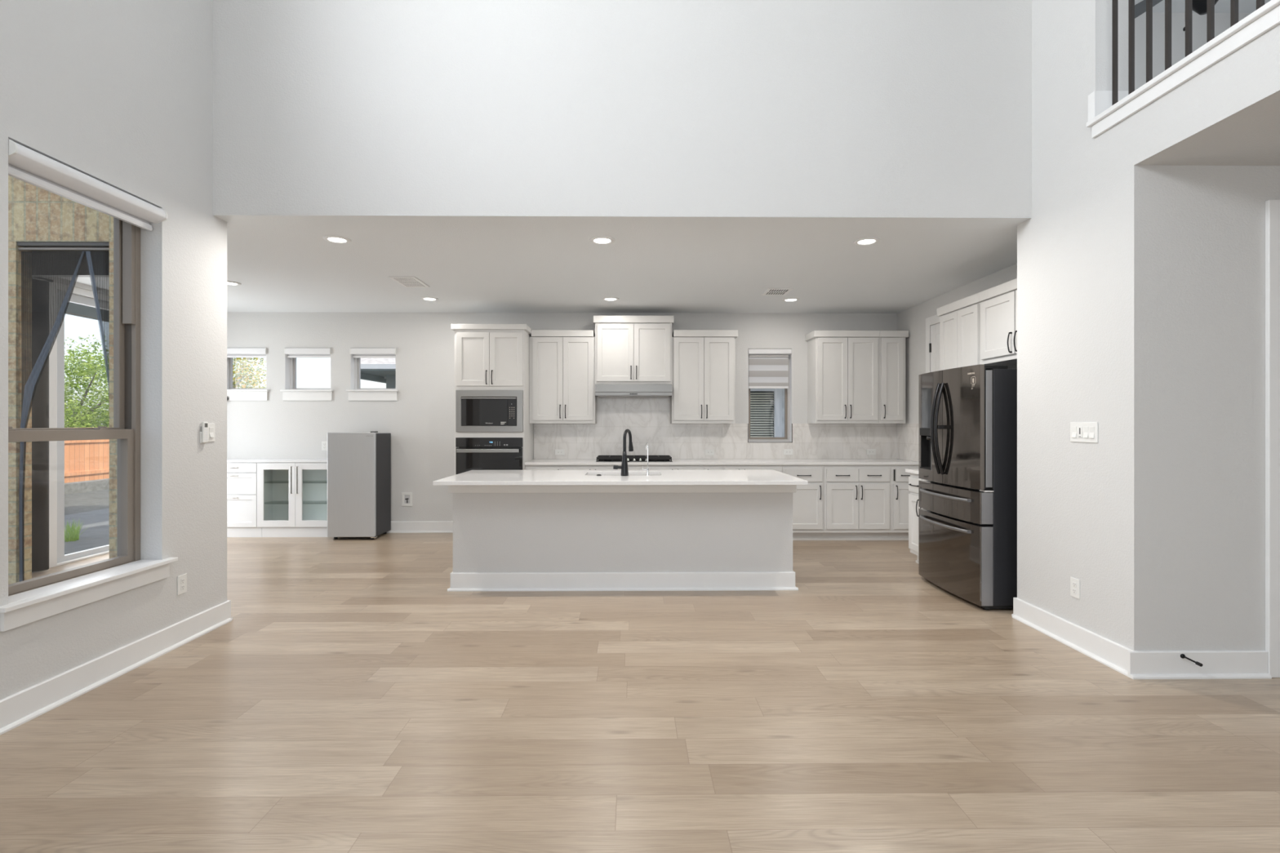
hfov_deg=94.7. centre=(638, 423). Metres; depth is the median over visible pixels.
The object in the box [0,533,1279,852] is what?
floor
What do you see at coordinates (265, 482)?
shelf
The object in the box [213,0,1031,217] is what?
wall header
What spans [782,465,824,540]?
base cabinet
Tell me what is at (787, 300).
recessed light
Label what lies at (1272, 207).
door
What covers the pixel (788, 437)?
window
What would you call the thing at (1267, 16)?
trim
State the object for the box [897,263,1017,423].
wall
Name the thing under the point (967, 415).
refrigerator
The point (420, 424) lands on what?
wall
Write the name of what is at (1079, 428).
switch
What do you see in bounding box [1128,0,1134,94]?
baluster
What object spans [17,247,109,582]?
curtain
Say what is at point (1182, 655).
door stop
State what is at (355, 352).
roller blind
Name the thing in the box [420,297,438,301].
recessed light
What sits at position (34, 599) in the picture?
window
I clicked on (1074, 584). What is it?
receptacle
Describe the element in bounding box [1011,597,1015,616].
baseboard
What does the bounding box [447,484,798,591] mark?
kitchen island
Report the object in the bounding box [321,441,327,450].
wall outlet
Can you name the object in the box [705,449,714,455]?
wall outlet
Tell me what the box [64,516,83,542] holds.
grass tuft
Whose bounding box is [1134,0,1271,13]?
ceiling
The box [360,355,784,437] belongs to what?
house
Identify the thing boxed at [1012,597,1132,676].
baseboard
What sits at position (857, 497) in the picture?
base cabinet
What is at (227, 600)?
baseboard
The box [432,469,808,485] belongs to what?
island countertop
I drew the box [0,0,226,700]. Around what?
wall
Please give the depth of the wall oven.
6.70 m
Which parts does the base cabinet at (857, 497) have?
drawer, door, drawer, door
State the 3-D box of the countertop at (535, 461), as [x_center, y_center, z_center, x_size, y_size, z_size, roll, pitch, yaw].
[0.979,0.459,7.071,4.558,0.030,0.637,0,0,-1]
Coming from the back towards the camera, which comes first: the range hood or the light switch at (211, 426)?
the range hood
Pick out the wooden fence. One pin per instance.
(84, 460)
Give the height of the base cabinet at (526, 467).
0.883 m
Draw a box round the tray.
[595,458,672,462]
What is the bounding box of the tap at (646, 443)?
[642,442,649,475]
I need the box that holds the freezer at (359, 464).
[327,431,391,539]
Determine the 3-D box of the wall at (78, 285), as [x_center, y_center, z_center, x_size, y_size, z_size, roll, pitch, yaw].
[-5.606,-0.015,5.549,0.200,2.745,3.550,0,0,-1]
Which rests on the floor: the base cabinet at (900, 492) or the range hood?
the base cabinet at (900, 492)
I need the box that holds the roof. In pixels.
[65,302,97,319]
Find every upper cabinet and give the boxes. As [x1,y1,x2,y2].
[529,329,596,423]
[593,315,673,384]
[670,329,737,423]
[805,330,879,423]
[879,330,908,423]
[937,293,1017,370]
[978,278,1017,364]
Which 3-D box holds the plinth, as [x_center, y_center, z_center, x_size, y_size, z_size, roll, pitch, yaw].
[-4.548,1.302,7.043,1.845,0.113,0.016,0,0,-1]
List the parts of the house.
porch post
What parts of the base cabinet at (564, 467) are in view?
door, door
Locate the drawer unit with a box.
[226,462,257,528]
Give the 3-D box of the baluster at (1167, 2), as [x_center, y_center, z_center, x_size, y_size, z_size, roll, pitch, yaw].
[2.720,-2.251,3.024,0.019,0.982,0.019,0,0,-1]
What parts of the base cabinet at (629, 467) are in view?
door, door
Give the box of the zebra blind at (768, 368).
[748,348,791,388]
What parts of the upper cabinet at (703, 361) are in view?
door, crown rail, door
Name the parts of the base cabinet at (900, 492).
door, drawer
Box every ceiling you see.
[75,115,1279,313]
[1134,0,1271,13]
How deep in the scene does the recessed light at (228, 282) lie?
5.83 m
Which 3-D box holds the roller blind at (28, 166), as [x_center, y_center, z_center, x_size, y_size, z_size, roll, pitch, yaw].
[-2.847,-1.208,3.066,0.119,0.139,0.863,0,0,-1]
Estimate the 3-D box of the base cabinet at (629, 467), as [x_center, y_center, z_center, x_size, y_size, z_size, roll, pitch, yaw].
[0.292,0.916,7.051,0.925,0.883,0.662,0,0,-1]
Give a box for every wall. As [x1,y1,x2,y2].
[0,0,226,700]
[8,175,116,584]
[31,282,93,573]
[64,478,109,494]
[226,311,897,521]
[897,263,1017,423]
[1017,0,1279,650]
[1134,12,1251,90]
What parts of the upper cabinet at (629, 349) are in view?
door, crown rail, door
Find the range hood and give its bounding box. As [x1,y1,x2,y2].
[595,384,671,397]
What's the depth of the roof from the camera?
9.46 m
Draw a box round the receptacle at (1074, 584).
[1072,582,1076,587]
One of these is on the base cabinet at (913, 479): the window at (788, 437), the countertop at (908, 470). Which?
the countertop at (908, 470)
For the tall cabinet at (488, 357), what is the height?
2.490 m
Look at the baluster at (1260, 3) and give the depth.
2.57 m
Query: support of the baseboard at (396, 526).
attached to the wall at (420, 424)
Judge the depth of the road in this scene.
8.29 m
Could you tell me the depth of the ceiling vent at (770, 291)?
6.17 m
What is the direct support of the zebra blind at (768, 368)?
attached to the window at (788, 437)
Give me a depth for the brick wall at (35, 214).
3.79 m
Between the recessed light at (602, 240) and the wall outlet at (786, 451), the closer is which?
the recessed light at (602, 240)
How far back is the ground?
12.89 m
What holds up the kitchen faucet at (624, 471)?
on the island countertop at (700, 477)
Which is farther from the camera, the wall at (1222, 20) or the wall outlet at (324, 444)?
the wall outlet at (324, 444)
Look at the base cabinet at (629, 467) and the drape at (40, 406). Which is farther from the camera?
the base cabinet at (629, 467)
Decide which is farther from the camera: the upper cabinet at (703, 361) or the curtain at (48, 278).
the upper cabinet at (703, 361)
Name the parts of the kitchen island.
shoe moulding, baseboard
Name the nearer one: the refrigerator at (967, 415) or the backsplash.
the refrigerator at (967, 415)
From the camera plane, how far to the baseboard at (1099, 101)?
3.41 m
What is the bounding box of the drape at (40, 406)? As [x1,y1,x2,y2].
[31,357,48,572]
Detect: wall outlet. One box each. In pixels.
[177,573,186,595]
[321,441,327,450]
[555,448,564,455]
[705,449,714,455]
[783,448,792,454]
[866,448,875,454]
[1070,577,1079,599]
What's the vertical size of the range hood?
0.142 m
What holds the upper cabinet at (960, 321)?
attached to the wall at (913, 319)
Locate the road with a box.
[64,508,109,555]
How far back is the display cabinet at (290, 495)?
7.15 m
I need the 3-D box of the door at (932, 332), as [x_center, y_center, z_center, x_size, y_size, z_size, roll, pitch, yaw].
[3.257,0.086,6.205,0.022,2.545,0.905,0,0,-1]
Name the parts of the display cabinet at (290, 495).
door, handle, handle, door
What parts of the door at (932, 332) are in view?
panel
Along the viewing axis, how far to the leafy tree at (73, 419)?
18.02 m
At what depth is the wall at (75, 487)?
14.70 m
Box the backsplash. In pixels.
[533,396,918,462]
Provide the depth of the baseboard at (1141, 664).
3.15 m
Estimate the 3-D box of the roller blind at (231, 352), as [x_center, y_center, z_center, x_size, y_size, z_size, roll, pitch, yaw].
[-4.913,-0.882,7.345,0.576,0.119,0.073,0,0,-1]
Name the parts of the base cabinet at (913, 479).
drawer, door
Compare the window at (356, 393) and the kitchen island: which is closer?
the kitchen island
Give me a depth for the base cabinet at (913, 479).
5.66 m
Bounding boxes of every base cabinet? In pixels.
[524,465,562,470]
[562,465,621,470]
[627,465,703,470]
[703,465,723,469]
[723,465,782,472]
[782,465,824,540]
[822,464,890,540]
[888,464,918,540]
[908,472,927,563]
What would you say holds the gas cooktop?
in the countertop at (535, 461)
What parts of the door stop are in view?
rod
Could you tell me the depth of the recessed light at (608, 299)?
6.54 m
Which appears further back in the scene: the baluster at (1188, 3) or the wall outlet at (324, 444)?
the wall outlet at (324, 444)
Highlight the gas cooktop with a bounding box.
[595,455,672,462]
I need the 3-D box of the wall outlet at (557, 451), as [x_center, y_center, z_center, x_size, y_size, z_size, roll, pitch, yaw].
[-0.979,0.358,7.356,0.116,0.072,0.008,0,0,-1]
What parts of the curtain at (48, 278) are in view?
panel, curtain rod, panel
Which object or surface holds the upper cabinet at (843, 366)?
attached to the wall at (420, 424)
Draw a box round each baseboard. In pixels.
[0,600,232,735]
[226,600,232,619]
[386,521,453,533]
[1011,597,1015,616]
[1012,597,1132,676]
[1088,90,1128,120]
[1127,650,1271,679]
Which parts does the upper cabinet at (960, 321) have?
door, crown rail, door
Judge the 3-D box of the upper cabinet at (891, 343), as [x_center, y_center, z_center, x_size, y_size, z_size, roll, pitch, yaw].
[3.065,-0.558,7.218,0.350,1.112,0.384,0,0,-1]
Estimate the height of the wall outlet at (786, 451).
0.072 m
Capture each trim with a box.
[17,241,109,248]
[31,250,109,276]
[1086,0,1279,137]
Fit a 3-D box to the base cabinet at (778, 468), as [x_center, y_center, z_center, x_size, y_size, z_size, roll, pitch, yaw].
[1.318,0.916,7.062,0.676,0.883,0.662,0,0,-1]
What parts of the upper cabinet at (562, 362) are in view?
door, crown rail, door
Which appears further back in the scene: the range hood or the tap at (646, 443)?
the range hood
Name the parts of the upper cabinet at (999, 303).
crown rail, handle, handle, door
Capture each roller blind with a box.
[8,138,168,231]
[226,347,266,357]
[284,347,330,357]
[349,347,395,357]
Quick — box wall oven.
[455,437,523,475]
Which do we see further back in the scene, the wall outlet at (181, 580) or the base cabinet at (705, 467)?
the base cabinet at (705, 467)
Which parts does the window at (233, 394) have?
frame, sash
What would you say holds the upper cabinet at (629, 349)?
attached to the wall at (420, 424)
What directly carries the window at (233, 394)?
in the wall at (420, 424)
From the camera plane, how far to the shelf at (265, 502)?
7.14 m
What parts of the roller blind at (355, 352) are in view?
rail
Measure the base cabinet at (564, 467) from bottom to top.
0.883 m
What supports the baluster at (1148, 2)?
on the trim at (1267, 16)
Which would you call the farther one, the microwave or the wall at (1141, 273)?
the microwave
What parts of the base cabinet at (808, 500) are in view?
drawer, door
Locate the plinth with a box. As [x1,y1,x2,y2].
[226,527,327,537]
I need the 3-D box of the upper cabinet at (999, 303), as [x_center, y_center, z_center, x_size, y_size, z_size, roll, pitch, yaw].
[3.079,-0.809,4.576,0.409,0.615,0.890,0,0,-1]
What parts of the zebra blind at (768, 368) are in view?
rail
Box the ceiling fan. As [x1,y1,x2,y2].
[1134,0,1218,31]
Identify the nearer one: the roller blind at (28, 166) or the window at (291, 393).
the roller blind at (28, 166)
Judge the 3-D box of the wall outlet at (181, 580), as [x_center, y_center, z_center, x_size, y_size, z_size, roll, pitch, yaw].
[-2.820,0.994,3.645,0.008,0.116,0.072,0,0,-1]
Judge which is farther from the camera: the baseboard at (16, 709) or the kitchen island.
the kitchen island
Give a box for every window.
[0,217,177,631]
[226,354,269,400]
[280,354,333,400]
[346,354,398,400]
[747,348,792,442]
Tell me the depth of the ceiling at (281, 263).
5.02 m
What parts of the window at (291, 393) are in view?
frame, sash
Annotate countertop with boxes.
[226,458,327,462]
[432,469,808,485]
[524,458,918,465]
[905,468,918,474]
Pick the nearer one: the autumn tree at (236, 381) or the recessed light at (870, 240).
the recessed light at (870, 240)
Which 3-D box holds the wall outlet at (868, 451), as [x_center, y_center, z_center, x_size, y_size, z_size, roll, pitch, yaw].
[2.923,0.356,7.395,0.116,0.072,0.008,0,0,-1]
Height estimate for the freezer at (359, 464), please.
1.266 m
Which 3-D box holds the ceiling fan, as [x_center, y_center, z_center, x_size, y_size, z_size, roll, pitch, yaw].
[4.201,-3.494,4.366,1.152,1.275,1.152,0,0,-1]
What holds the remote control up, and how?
attached to the wall at (117, 93)
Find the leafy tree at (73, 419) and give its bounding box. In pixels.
[64,334,109,427]
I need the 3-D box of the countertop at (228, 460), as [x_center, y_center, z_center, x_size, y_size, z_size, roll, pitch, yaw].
[-4.548,0.452,7.171,1.847,0.024,0.326,0,0,-1]
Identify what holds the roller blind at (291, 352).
attached to the window at (291, 393)
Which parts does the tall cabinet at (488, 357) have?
door, crown rail, door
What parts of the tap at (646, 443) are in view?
spout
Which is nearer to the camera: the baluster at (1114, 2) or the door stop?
the door stop
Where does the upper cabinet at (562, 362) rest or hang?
attached to the wall at (420, 424)
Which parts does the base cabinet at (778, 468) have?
door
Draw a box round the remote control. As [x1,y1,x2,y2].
[200,422,208,443]
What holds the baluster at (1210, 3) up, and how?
on the trim at (1267, 16)
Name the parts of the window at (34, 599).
sash, sash, frame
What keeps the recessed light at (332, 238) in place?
in the ceiling at (281, 263)
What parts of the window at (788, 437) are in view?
sash, edge trim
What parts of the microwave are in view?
door, handle, control panel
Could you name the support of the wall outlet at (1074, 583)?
attached to the wall at (1141, 273)
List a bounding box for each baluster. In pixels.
[1111,0,1118,105]
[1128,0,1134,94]
[1146,0,1152,82]
[1164,0,1171,70]
[1185,0,1192,57]
[1206,0,1214,42]
[1230,0,1238,26]
[1256,0,1264,9]
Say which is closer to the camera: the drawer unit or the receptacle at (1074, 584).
the receptacle at (1074, 584)
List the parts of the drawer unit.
drawer, door, door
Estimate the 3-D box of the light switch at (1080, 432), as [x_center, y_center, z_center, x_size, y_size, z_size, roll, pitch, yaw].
[2.651,0.052,3.498,0.013,0.119,0.209,0,0,-1]
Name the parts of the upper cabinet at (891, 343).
door, crown rail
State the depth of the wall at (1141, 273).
3.17 m
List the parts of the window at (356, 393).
frame, sash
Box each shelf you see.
[264,480,327,483]
[264,501,327,503]
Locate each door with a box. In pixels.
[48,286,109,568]
[925,314,939,373]
[1265,200,1279,677]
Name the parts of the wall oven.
handle, control panel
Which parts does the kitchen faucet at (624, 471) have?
lever, spout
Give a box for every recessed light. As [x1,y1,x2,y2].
[226,280,241,285]
[322,235,351,244]
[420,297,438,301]
[589,235,614,244]
[601,297,618,301]
[782,297,799,302]
[853,236,879,245]
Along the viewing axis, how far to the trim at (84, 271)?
3.90 m
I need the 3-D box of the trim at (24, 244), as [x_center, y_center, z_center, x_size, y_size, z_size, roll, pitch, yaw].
[-3.706,-1.160,3.845,0.592,0.024,0.092,0,0,-1]
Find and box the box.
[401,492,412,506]
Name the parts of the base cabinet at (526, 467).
door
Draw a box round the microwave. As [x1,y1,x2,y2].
[456,390,523,431]
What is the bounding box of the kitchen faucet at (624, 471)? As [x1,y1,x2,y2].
[613,428,633,475]
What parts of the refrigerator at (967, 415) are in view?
door, dispenser frame, handle, handle, handle, handle, drawer, freezer drawer, door, door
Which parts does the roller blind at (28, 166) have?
rail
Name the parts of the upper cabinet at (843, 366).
door, crown rail, door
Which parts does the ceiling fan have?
blade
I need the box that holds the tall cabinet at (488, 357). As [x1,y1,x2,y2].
[450,324,533,475]
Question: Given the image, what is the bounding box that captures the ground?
[64,488,109,515]
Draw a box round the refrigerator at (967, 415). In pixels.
[918,364,1017,609]
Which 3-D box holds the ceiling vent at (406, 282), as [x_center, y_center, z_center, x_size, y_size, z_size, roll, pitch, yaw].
[-2.233,-1.383,5.763,0.250,0.008,0.410,0,0,-1]
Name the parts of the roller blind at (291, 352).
rail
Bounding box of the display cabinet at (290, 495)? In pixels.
[257,462,327,528]
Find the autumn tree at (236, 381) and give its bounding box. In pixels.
[232,357,266,388]
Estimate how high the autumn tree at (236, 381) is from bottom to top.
4.547 m
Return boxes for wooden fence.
[64,439,109,483]
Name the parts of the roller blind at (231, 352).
rail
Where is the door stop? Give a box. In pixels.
[1180,653,1202,666]
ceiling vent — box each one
[388,276,430,287]
[761,288,793,295]
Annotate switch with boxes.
[208,423,214,441]
[1070,422,1097,443]
[1077,426,1082,437]

